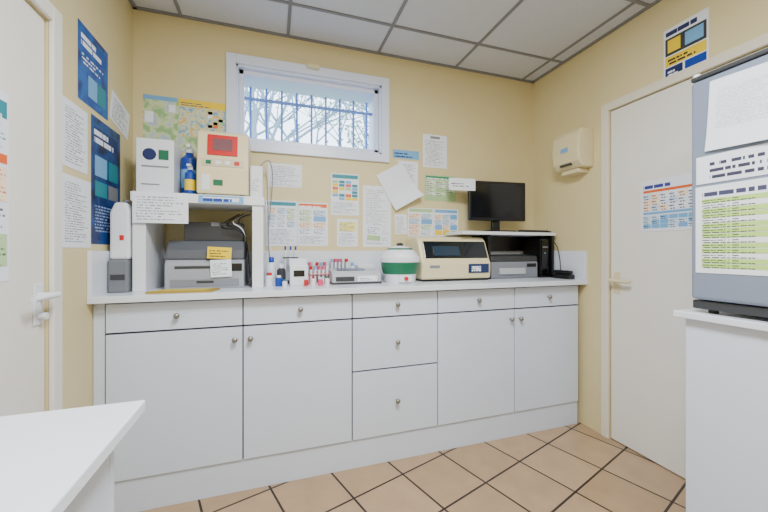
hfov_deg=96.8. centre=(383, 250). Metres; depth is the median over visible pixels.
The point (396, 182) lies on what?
loose sheet
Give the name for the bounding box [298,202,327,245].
poster
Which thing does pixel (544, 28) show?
ceiling
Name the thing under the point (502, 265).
printer
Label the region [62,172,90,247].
notice sheet
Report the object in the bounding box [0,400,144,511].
desk
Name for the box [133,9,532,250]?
wall
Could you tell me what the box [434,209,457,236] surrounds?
poster
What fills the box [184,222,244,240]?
paper tray
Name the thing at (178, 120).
map
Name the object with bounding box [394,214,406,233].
notice sheet
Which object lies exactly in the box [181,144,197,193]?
spray bottle
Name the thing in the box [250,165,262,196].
power adapter
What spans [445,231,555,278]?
monitor stand
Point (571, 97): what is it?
wall
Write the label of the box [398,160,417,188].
notice sheet
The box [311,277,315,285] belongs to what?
bottle
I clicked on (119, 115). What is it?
notice sheet
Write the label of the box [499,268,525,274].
tray
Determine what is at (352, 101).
bar
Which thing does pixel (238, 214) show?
power cable
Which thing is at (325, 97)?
bar
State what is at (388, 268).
band
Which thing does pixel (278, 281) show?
bottle
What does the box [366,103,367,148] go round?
bar
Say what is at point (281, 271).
bottle
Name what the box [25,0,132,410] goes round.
wall
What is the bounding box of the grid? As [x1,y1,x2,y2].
[128,0,661,82]
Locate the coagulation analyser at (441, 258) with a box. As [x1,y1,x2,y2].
[407,237,489,281]
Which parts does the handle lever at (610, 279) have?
lever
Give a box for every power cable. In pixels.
[221,214,248,249]
[227,214,250,281]
[233,214,250,283]
[238,214,250,284]
[260,160,276,277]
[263,168,271,256]
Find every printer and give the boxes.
[108,259,131,292]
[165,240,246,288]
[491,254,536,278]
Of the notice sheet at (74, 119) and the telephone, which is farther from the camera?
the telephone
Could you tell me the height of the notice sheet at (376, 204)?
0.422 m
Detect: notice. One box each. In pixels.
[0,90,8,281]
[641,173,691,231]
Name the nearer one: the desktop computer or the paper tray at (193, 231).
the paper tray at (193, 231)
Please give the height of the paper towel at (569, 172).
0.030 m
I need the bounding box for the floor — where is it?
[140,421,685,511]
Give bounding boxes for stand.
[283,246,297,282]
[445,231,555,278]
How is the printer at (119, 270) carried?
on the countertop at (97, 261)
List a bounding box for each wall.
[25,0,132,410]
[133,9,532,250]
[533,0,767,438]
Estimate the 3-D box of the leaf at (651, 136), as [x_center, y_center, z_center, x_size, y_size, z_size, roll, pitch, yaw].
[1.557,0.149,1.799,0.037,2.050,0.732,0,0,-18]
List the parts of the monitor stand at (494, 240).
leg, rail, leg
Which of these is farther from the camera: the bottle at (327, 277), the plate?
the plate
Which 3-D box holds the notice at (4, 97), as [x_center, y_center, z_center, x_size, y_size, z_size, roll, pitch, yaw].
[-1.096,-0.190,0.924,0.002,0.560,0.215,0,0,-18]
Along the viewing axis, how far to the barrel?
1.15 m
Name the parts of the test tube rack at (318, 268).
frame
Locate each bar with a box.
[249,86,251,137]
[265,89,267,138]
[281,91,282,140]
[296,93,297,141]
[310,95,312,143]
[325,97,326,144]
[339,99,340,145]
[352,101,353,147]
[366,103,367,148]
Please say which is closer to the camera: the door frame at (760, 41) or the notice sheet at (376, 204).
the door frame at (760, 41)
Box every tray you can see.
[170,278,238,286]
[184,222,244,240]
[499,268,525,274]
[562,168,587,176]
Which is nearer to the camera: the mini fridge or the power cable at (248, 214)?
the mini fridge
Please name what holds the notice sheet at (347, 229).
attached to the wall at (486, 121)
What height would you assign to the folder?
0.012 m
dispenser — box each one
[110,200,131,258]
[552,127,592,176]
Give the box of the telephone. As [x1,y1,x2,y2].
[553,270,574,278]
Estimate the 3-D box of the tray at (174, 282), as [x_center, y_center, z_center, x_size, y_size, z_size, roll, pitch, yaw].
[-0.922,0.164,1.760,0.320,0.038,0.006,0,0,-18]
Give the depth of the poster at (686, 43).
1.74 m
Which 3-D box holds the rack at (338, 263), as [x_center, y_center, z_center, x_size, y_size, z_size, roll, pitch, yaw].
[-0.292,0.122,2.208,0.130,0.145,0.070,0,0,-18]
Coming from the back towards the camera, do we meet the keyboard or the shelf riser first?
the keyboard
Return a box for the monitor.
[449,178,524,231]
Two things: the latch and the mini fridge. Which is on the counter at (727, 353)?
the mini fridge
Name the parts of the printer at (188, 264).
control panel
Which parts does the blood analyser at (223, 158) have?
display frame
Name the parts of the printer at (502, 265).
lid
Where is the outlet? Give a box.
[560,163,571,167]
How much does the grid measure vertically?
0.008 m
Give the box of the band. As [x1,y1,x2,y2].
[381,262,418,274]
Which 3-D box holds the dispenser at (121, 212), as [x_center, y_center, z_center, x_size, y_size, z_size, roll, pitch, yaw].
[-1.269,-0.105,1.679,0.080,0.290,0.162,0,0,-18]
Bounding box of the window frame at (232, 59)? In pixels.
[226,52,388,162]
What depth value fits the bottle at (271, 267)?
2.00 m
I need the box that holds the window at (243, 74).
[239,69,377,152]
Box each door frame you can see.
[30,0,61,410]
[601,32,767,438]
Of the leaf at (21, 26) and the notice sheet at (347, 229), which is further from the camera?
the notice sheet at (347, 229)
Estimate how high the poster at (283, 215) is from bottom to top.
0.288 m
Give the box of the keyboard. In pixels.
[517,230,550,232]
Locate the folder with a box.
[145,288,219,293]
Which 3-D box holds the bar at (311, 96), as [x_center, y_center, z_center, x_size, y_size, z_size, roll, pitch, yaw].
[-0.514,-0.892,2.421,0.015,0.425,0.015,0,0,-18]
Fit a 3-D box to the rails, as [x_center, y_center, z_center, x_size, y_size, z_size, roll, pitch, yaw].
[-0.523,-0.881,2.419,0.910,0.303,0.012,0,0,-18]
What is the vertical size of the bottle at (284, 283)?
0.040 m
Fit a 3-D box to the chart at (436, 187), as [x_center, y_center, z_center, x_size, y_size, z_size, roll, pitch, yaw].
[0.417,-0.461,2.512,0.256,0.188,0.002,0,0,-18]
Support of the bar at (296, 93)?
attached to the lining
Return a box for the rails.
[245,97,371,115]
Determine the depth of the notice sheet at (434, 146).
2.50 m
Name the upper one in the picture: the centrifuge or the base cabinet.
the centrifuge
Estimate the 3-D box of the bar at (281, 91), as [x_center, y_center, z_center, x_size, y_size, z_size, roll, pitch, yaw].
[-0.707,-0.892,2.359,0.015,0.425,0.015,0,0,-18]
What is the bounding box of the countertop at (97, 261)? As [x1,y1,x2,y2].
[87,251,587,303]
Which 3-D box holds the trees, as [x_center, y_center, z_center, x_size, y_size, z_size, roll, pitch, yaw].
[-1.091,-1.797,4.615,8.907,5.954,4.662,0,0,-18]
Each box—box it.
[136,137,181,192]
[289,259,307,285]
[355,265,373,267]
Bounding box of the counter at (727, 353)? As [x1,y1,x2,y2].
[673,308,767,511]
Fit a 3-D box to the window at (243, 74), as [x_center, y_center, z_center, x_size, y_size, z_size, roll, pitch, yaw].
[-0.478,-0.907,2.281,0.906,0.451,0.040,0,0,-18]
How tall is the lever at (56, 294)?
0.020 m
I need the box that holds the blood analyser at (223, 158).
[197,130,250,195]
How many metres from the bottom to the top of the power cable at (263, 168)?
0.699 m
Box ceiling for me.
[133,0,654,80]
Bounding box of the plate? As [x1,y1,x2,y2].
[614,272,619,292]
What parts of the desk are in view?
panel, panel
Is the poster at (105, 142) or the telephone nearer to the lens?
the poster at (105, 142)
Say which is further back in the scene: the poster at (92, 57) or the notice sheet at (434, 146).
the notice sheet at (434, 146)
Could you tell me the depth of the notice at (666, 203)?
1.83 m
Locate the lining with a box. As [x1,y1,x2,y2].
[236,64,380,153]
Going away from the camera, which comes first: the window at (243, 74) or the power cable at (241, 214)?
the power cable at (241, 214)
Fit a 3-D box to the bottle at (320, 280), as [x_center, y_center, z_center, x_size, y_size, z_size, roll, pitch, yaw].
[-0.360,0.172,1.933,0.028,0.045,0.028,0,0,-18]
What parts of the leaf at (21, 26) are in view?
handle, plate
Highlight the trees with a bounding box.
[245,87,368,148]
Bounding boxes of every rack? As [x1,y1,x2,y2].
[308,262,325,281]
[308,266,329,283]
[330,259,347,268]
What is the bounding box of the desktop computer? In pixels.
[523,239,548,277]
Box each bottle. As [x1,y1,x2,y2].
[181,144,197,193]
[185,164,195,193]
[265,272,273,285]
[267,257,275,283]
[275,275,282,285]
[277,264,285,279]
[282,279,286,286]
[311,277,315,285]
[318,277,322,285]
[325,276,328,284]
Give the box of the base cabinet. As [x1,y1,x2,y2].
[93,285,577,511]
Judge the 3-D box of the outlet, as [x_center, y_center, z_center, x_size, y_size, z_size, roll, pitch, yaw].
[1.241,-0.581,2.317,0.028,0.012,0.090,0,0,-18]
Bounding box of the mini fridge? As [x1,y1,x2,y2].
[691,48,767,317]
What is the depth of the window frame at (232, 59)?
2.19 m
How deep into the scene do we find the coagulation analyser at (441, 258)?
2.24 m
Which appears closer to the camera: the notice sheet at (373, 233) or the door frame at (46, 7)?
the door frame at (46, 7)
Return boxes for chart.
[331,173,358,215]
[425,175,455,201]
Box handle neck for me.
[37,292,53,295]
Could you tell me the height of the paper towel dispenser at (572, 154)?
0.285 m
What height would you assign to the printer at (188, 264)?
0.250 m
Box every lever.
[31,292,61,301]
[609,278,630,283]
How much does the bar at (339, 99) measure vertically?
0.425 m
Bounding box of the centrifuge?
[380,243,419,283]
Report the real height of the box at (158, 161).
0.285 m
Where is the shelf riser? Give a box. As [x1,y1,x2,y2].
[130,191,265,291]
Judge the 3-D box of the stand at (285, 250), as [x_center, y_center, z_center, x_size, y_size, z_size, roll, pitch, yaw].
[-0.576,0.083,2.095,0.090,0.225,0.080,0,0,-18]
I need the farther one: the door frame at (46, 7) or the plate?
the plate
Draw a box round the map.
[143,94,224,152]
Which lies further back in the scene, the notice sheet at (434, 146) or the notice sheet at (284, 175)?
the notice sheet at (434, 146)
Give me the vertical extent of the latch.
0.022 m
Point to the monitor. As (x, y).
(495, 202)
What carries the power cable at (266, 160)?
on the countertop at (97, 261)
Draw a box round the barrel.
[37,312,48,319]
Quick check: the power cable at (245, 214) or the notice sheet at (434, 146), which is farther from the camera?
the notice sheet at (434, 146)
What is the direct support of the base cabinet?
on the floor
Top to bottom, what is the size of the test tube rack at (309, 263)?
0.125 m
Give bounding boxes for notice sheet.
[62,95,87,174]
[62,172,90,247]
[109,89,129,139]
[268,163,301,187]
[337,219,357,246]
[363,185,390,246]
[365,224,382,242]
[393,149,418,159]
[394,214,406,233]
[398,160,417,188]
[423,134,446,168]
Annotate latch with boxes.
[307,63,319,69]
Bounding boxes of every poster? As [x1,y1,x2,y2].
[78,18,107,120]
[91,114,119,244]
[266,200,296,245]
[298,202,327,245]
[408,208,432,236]
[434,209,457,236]
[664,7,708,77]
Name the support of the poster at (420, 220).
attached to the wall at (486, 121)
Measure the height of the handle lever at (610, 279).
0.024 m
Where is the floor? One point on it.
(574, 467)
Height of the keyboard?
0.017 m
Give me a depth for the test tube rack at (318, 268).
2.04 m
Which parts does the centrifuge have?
lid, control panel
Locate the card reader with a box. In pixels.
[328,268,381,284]
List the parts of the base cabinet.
drawer, door panel, drawer, door panel, drawer, drawer, drawer, drawer, door panel, drawer, door panel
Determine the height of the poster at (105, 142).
0.564 m
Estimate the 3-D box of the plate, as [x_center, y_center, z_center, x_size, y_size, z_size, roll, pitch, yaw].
[1.436,0.195,2.102,0.006,0.130,0.040,0,0,-18]
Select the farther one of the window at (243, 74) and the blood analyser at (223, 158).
the window at (243, 74)
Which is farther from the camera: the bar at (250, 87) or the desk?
the bar at (250, 87)
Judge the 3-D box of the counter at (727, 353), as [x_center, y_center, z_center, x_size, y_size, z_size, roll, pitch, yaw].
[1.502,0.705,0.991,0.510,0.950,0.876,0,0,-18]
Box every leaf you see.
[0,0,43,416]
[611,47,767,478]
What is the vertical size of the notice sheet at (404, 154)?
0.060 m
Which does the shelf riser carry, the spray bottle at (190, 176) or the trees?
the spray bottle at (190, 176)
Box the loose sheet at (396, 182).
[376,162,423,209]
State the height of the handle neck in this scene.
0.018 m
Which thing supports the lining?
attached to the wall at (486, 121)
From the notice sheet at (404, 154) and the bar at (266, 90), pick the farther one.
the notice sheet at (404, 154)
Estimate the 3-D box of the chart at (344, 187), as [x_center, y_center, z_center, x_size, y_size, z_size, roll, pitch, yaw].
[-0.261,-0.380,2.292,0.190,0.280,0.002,0,0,-18]
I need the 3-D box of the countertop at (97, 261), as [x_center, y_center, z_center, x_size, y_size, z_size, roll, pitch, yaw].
[-0.021,0.113,2.104,2.758,0.225,0.506,0,0,-18]
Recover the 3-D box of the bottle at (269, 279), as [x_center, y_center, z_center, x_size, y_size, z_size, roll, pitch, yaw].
[-0.637,0.158,1.896,0.044,0.075,0.044,0,0,-18]

